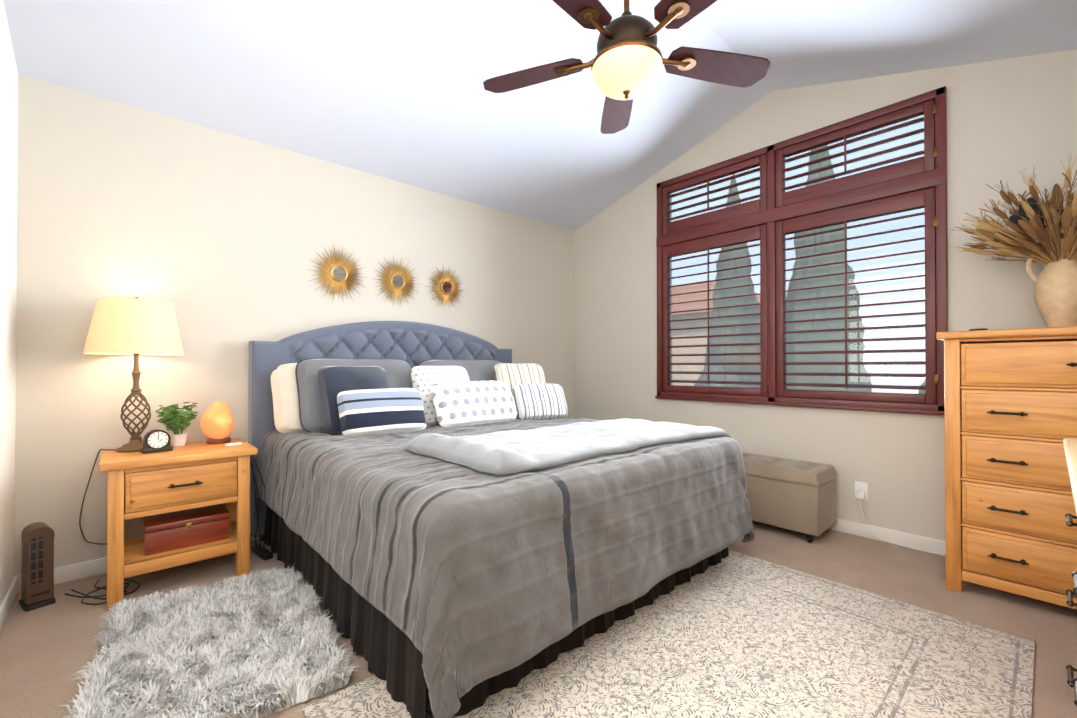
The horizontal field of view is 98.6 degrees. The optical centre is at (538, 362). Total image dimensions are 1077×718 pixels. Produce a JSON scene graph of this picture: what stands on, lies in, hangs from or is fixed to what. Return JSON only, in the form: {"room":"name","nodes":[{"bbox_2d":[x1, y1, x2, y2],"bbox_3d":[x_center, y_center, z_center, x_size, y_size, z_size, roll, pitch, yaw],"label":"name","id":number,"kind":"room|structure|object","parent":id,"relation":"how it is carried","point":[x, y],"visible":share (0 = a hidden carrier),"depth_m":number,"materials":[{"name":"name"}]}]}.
{"room":"bedroom","nodes":[
{"label":"bedroom","id":0,"kind":"room"},
{"bbox_2d":[0,0,17,603],"bbox_3d":[-1.262,-0.493,0.739,0.120,3.260,4.160,0,-1,-42],"label":"wall","id":1,"kind":"structure","parent":0,"point":[8,164],"depth_m":2.14,"materials":[{"name":"paint"}]},
{"bbox_2d":[0,575,20,630],"bbox_3d":[-2.227,1.103,1.891,0.014,0.085,1.100,0,-1,-42],"label":"baseboard","id":2,"kind":"structure","parent":1,"relation":"attached to","point":[14,588],"depth_m":2.14,"materials":[{"name":"white"}]},
{"bbox_2d":[14,74,573,575],"bbox_3d":[-1.156,-0.162,3.723,4.290,2.640,0.120,0,-1,-42],"label":"wall","id":3,"kind":"structure","parent":0,"point":[216,238],"depth_m":2.80,"materials":[{"name":"paint"}]},
{"bbox_2d":[54,536,259,584],"bbox_3d":[-1.122,1.115,3.654,4.020,0.085,0.014,0,-1,-42],"label":"baseboard","id":4,"kind":"structure","parent":3,"relation":"attached to","point":[72,572],"depth_m":2.46,"materials":[{"name":"white"}]},
{"bbox_2d":[307,244,366,302],"bbox_3d":[-1.447,-0.645,3.354,0.430,0.424,0.024,0,-1,-42],"label":"sunburst mirror","id":5,"kind":"object","parent":3,"relation":"attached to","point":[338,274],"visible":1,"depth_m":3.35,"materials":[{"name":"gold metal"}]},
{"bbox_2d":[374,257,420,306],"bbox_3d":[-1.113,-0.642,3.657,0.410,0.404,0.024,0,-1,-42],"label":"sunburst mirror","id":6,"kind":"object","parent":3,"relation":"attached to","point":[396,281],"visible":1,"depth_m":3.65,"materials":[{"name":"gold metal"}]},
{"bbox_2d":[427,267,464,310],"bbox_3d":[-0.784,-0.640,3.956,0.390,0.384,0.024,0,-1,-42],"label":"sunburst mirror","id":7,"kind":"object","parent":3,"relation":"attached to","point":[445,286],"visible":1,"depth_m":3.95,"materials":[{"name":"gold metal"}]},
{"bbox_2d":[0,521,1076,717],"bbox_3d":[0.282,1.197,2.128,4.290,0.100,4.400,0,-1,-42],"label":"floor","id":8,"kind":"structure","parent":0,"point":[46,652],"depth_m":2.13,"materials":[{"name":"carpet"}]},
{"bbox_2d":[19,522,55,611],"bbox_3d":[-2.383,0.960,2.203,0.132,0.375,0.100,0,0,34],"label":"heater","id":9,"kind":"object","parent":8,"relation":"on","point":[37,583],"visible":1,"depth_m":2.17,"materials":[{"name":"black plastic"}]},
{"bbox_2d":[64,455,272,604],"bbox_3d":[-1.983,0.828,2.541,0.872,0.640,0.391,0,-1,-42],"label":"cord","id":10,"kind":"object","parent":8,"relation":"on","point":[263,552],"visible":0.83,"depth_m":2.71,"materials":[{"name":"black plastic"}]},
{"bbox_2d":[99,438,257,609],"bbox_3d":[-1.927,0.807,2.490,0.630,0.685,0.514,0,-1,-42],"label":"nightstand","id":11,"kind":"object","parent":8,"relation":"on","point":[191,475],"visible":0.98,"depth_m":2.32,"materials":[{"name":"brown wood"}]},
{"bbox_2d":[79,297,183,544],"bbox_3d":[-2.151,0.320,2.459,0.422,1.344,0.404,0,-1,-42],"label":"table lamp","id":12,"kind":"object","parent":11,"relation":"on","point":[136,327],"visible":0.96,"depth_m":2.37,"materials":[{"name":"white fabric"}]},
{"bbox_2d":[140,429,172,453],"bbox_3d":[-1.987,0.406,2.410,0.058,0.114,0.125,0,-1,40],"label":"clock","id":13,"kind":"object","parent":11,"relation":"on","point":[156,440],"visible":1,"depth_m":2.39,"materials":[{"name":"black"}]},
{"bbox_2d":[155,402,197,446],"bbox_3d":[-2.011,0.344,2.578,0.191,0.240,0.209,0,-1,-42],"label":"potted plant","id":14,"kind":"object","parent":11,"relation":"on","point":[173,419],"visible":1,"depth_m":2.56,"materials":[{"name":"green plant"}]},
{"bbox_2d":[142,504,229,555],"bbox_3d":[-1.892,0.886,2.488,0.356,0.143,0.254,0,-1,-42],"label":"box","id":15,"kind":"object","parent":11,"relation":"in","point":[169,531],"visible":0.94,"depth_m":2.42,"materials":[{"name":"red wood"}]},
{"bbox_2d":[201,401,233,443],"bbox_3d":[-1.868,0.345,2.693,0.159,0.240,0.142,0,-1,-42],"label":"salt lamp","id":16,"kind":"object","parent":11,"relation":"on","point":[217,422],"visible":1,"depth_m":2.65,"materials":[{"name":"orange stone"}]},
{"bbox_2d":[225,442,247,446],"bbox_3d":[-1.718,0.457,2.637,0.124,0.016,0.126,0,-1,-42],"label":"gadget","id":17,"kind":"object","parent":11,"relation":"on","point":[234,444],"visible":0.98,"depth_m":2.58,"materials":[{"name":"white plastic"}]},
{"bbox_2d":[58,564,362,717],"bbox_3d":[-1.291,1.101,1.856,0.858,0.086,1.198,0,0,-35],"label":"rug","id":18,"kind":"object","parent":8,"relation":"on","point":[257,645],"visible":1,"depth_m":1.72,"materials":[{"name":"grey fur"}]},
{"bbox_2d":[248,321,754,717],"bbox_3d":[-0.277,0.412,2.828,2.155,1.480,2.357,0,-1,-42],"label":"bed","id":19,"kind":"object","parent":8,"relation":"on","point":[460,523],"visible":1,"depth_m":1.95,"materials":[{"name":"fabric"}]},
{"bbox_2d":[271,368,304,432],"bbox_3d":[-1.371,0.234,3.041,0.677,0.426,0.181,0,-19,-44],"label":"pillow","id":20,"kind":"object","parent":19,"relation":"on","point":[285,383],"depth_m":2.81,"materials":[{"name":"beige fabric"}]},
{"bbox_2d":[405,418,730,475],"bbox_3d":[0.281,0.525,2.497,1.771,0.394,0.828,0,-1,-42],"label":"throw","id":21,"kind":"object","parent":19,"relation":"on","point":[562,450],"depth_m":2.12,"materials":[{"name":"white fabric"}]},
{"bbox_2d":[302,550,1034,717],"bbox_3d":[0.622,1.139,1.701,2.320,0.009,1.610,0,-1,-42],"label":"area rug","id":22,"kind":"object","parent":8,"relation":"on","point":[733,634],"visible":0.69,"depth_m":1.74,"materials":[{"name":"beige carpet"}]},
{"bbox_2d":[742,452,836,542],"bbox_3d":[1.579,0.925,3.360,0.393,0.459,0.928,0,-1,-42],"label":"ottoman bench","id":23,"kind":"object","parent":8,"relation":"on","point":[794,495],"visible":0.69,"depth_m":3.05,"materials":[{"name":"beige fabric"}]},
{"bbox_2d":[936,326,1076,609],"bbox_3d":[2.568,0.495,2.164,0.571,1.305,1.011,0,-1,-42],"label":"dresser","id":24,"kind":"object","parent":8,"relation":"on","point":[1010,397],"visible":1,"depth_m":2.18,"materials":[{"name":"brown wood"}]},
{"bbox_2d":[969,328,987,330],"bbox_3d":[2.258,-0.165,2.377,0.072,0.016,0.072,0,-1,-42],"label":"puck","id":25,"kind":"object","parent":24,"relation":"on","point":[978,329],"visible":0.6,"depth_m":2.35,"materials":[{"name":"black plastic"}]},
{"bbox_2d":[950,154,1076,327],"bbox_3d":[2.483,-0.553,2.195,0.695,0.789,0.855,0,-1,-42],"label":"vase","id":26,"kind":"object","parent":24,"relation":"on","point":[1029,220],"visible":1,"depth_m":2.20,"materials":[{"name":"ceramic"}]},
{"bbox_2d":[1063,438,1076,705],"bbox_3d":[1.321,0.697,0.770,1.980,0.882,0.566,0,-1,-42],"label":"dresser","id":27,"kind":"object","parent":8,"relation":"on","point":[1070,446],"visible":1,"depth_m":1.33,"materials":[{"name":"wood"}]},
{"bbox_2d":[3,0,1076,230],"bbox_3d":[0.282,-1.815,2.149,4.290,0.796,4.400,0,-1,-42],"label":"ceiling","id":28,"kind":"structure","parent":0,"point":[394,90],"depth_m":2.73,"materials":[{"name":"paint"}]},
{"bbox_2d":[483,0,769,133],"bbox_3d":[0.366,-1.581,1.932,1.295,0.913,1.304,0,-1,-42],"label":"ceiling fan","id":29,"kind":"object","parent":28,"relation":"hanging from","point":[627,61],"visible":1,"depth_m":1.95,"materials":[{"name":"brown wood"}]},
{"bbox_2d":[672,117,924,393],"bbox_3d":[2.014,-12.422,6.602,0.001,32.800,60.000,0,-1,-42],"label":"window glass","id":30,"kind":"structure","parent":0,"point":[839,169],"depth_m":5.22,"materials":[{"name":"clear glass"}]},
{"bbox_2d":[574,49,1076,540],"bbox_3d":[1.826,-0.473,3.540,0.120,3.260,4.160,0,-1,-42],"label":"wall","id":31,"kind":"structure","parent":0,"point":[1008,119],"depth_m":3.05,"materials":[{"name":"paint"}]},
{"bbox_2d":[655,86,947,415],"bbox_3d":[1.796,-0.662,3.527,0.169,1.962,2.020,0,-1,-42],"label":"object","id":32,"kind":"object","parent":31,"relation":"attached to","point":[773,216],"visible":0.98,"depth_m":3.30,"materials":[{"name":"brown wood"}]},
{"bbox_2d":[828,518,944,554],"bbox_3d":[1.777,1.114,3.484,0.014,0.085,4.160,0,-1,-42],"label":"baseboard","id":33,"kind":"structure","parent":31,"relation":"attached to","point":[855,528],"depth_m":2.95,"materials":[{"name":"white"}]},
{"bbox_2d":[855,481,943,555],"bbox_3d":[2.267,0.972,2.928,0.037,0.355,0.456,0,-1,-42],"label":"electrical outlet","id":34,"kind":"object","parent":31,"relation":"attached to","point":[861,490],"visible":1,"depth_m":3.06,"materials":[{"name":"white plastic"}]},
{"label":"outside","id":35,"kind":"structure","parent":0,"visible":0},
{"bbox_2d":[672,115,924,393],"bbox_3d":[33.717,-12.222,35.354,0.001,32.800,120.000,0,-1,-42],"label":"sky","id":36,"kind":"structure","parent":35,"point":[921,333],"depth_m":40.01,"materials":[{"name":"white"}]},
{"bbox_3d":[22.762,4.209,25.304,59.580,0.200,80.000,0,-1,-42],"label":"ground","id":37,"kind":"structure","parent":35,"visible":0},
{"bbox_2d":[694,174,760,387],"bbox_3d":[4.308,-0.297,10.181,1.580,8.600,1.565,0,-1,-42],"label":"tree","id":38,"kind":"object","parent":37,"relation":"on","point":[741,331],"depth_m":9.77,"materials":[{"name":"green plant"}]},
{"bbox_2d":[672,280,866,385],"bbox_3d":[13.416,0.309,18.205,16.000,7.500,31.000,0,-1,-42],"label":"house","id":39,"kind":"structure","parent":37,"relation":"on","point":[681,325],"depth_m":16.23,"materials":[{"name":"beige"}]},
{"bbox_2d":[786,145,871,391],"bbox_3d":[4.789,-0.363,7.898,1.596,8.700,1.532,0,-1,-42],"label":"tree","id":40,"kind":"object","parent":37,"relation":"on","point":[841,289],"depth_m":7.53,"materials":[{"name":"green plant"}]},
{"bbox_2d":[918,380,925,393],"bbox_3d":[6.484,-0.272,6.646,1.632,8.500,1.620,0,-1,-42],"label":"tree","id":41,"kind":"object","parent":37,"relation":"on","point":[922,392],"depth_m":7.01,"materials":[{"name":"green plant"}]}
]}

